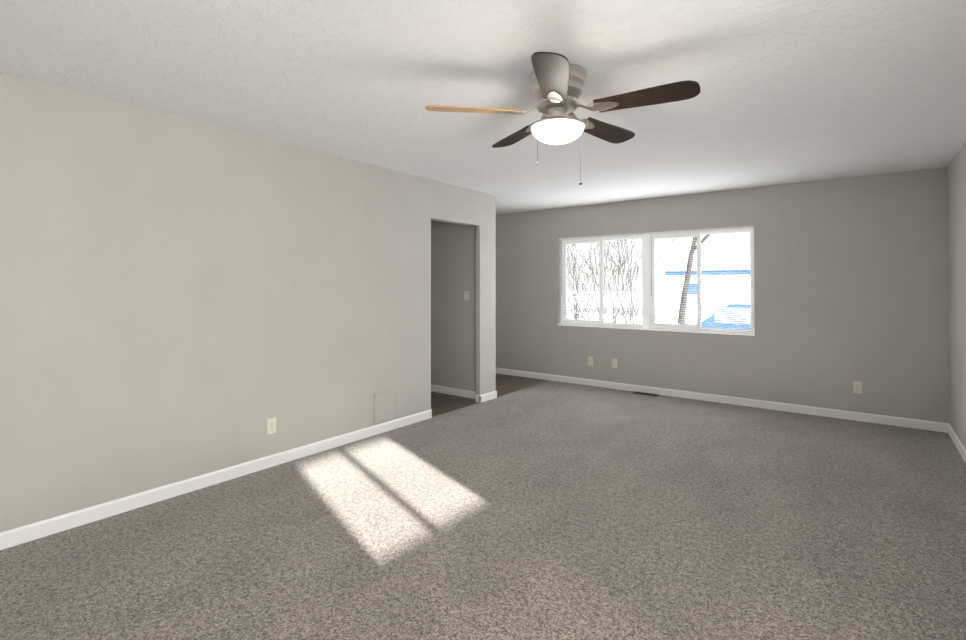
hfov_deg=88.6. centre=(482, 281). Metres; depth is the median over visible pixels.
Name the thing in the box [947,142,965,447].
wall
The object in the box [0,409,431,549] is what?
baseboard
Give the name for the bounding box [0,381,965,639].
floor carpet
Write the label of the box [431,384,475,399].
baseboard
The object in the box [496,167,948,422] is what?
wall
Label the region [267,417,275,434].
outlet
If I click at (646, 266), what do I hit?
window
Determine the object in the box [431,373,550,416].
floor
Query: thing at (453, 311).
wall
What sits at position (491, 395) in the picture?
baseboard
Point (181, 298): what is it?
wall
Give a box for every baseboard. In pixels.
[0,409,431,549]
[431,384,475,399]
[476,391,495,402]
[496,368,943,431]
[944,423,965,462]
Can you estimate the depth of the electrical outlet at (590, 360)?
6.68 m
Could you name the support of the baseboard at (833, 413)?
attached to the wall at (850, 280)
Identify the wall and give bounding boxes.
[0,72,485,532]
[431,193,495,392]
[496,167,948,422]
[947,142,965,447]
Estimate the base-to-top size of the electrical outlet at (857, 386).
0.116 m
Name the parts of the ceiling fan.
blade, blade, blade, lamp shade, blade, blade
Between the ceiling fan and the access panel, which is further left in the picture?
the access panel
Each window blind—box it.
[559,233,642,327]
[648,226,754,333]
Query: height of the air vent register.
0.008 m
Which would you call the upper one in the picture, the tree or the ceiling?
the ceiling
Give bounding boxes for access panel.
[374,390,396,423]
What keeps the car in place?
on the snow
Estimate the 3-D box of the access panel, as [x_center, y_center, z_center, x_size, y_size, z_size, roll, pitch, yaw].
[-0.901,1.157,4.577,0.006,0.262,0.270,0,-1,37]
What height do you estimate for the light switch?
0.116 m
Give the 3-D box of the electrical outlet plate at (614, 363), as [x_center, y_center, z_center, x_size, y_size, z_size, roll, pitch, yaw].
[1.723,1.071,6.483,0.072,0.116,0.008,0,-1,37]
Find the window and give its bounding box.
[558,228,754,335]
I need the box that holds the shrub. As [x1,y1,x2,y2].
[566,238,677,323]
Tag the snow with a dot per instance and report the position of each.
(639, 310)
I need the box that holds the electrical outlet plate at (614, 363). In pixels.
[612,358,616,367]
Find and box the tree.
[678,235,709,323]
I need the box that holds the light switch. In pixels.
[464,291,468,300]
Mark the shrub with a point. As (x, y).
(618, 275)
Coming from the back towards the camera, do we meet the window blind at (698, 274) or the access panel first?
the window blind at (698, 274)
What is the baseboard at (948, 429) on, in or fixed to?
attached to the wall at (956, 188)
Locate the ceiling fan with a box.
[425,52,699,184]
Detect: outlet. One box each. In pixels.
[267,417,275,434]
[588,357,592,365]
[853,381,861,393]
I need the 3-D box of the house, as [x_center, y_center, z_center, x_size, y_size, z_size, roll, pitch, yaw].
[17.663,0.667,27.437,12.800,2.770,7.600,0,-1,37]
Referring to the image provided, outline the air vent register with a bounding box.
[633,391,658,396]
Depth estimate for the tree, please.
16.78 m
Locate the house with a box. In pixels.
[663,267,749,317]
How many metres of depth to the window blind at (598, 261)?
6.63 m
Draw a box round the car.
[681,303,750,328]
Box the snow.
[567,291,704,323]
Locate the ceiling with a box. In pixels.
[0,0,965,214]

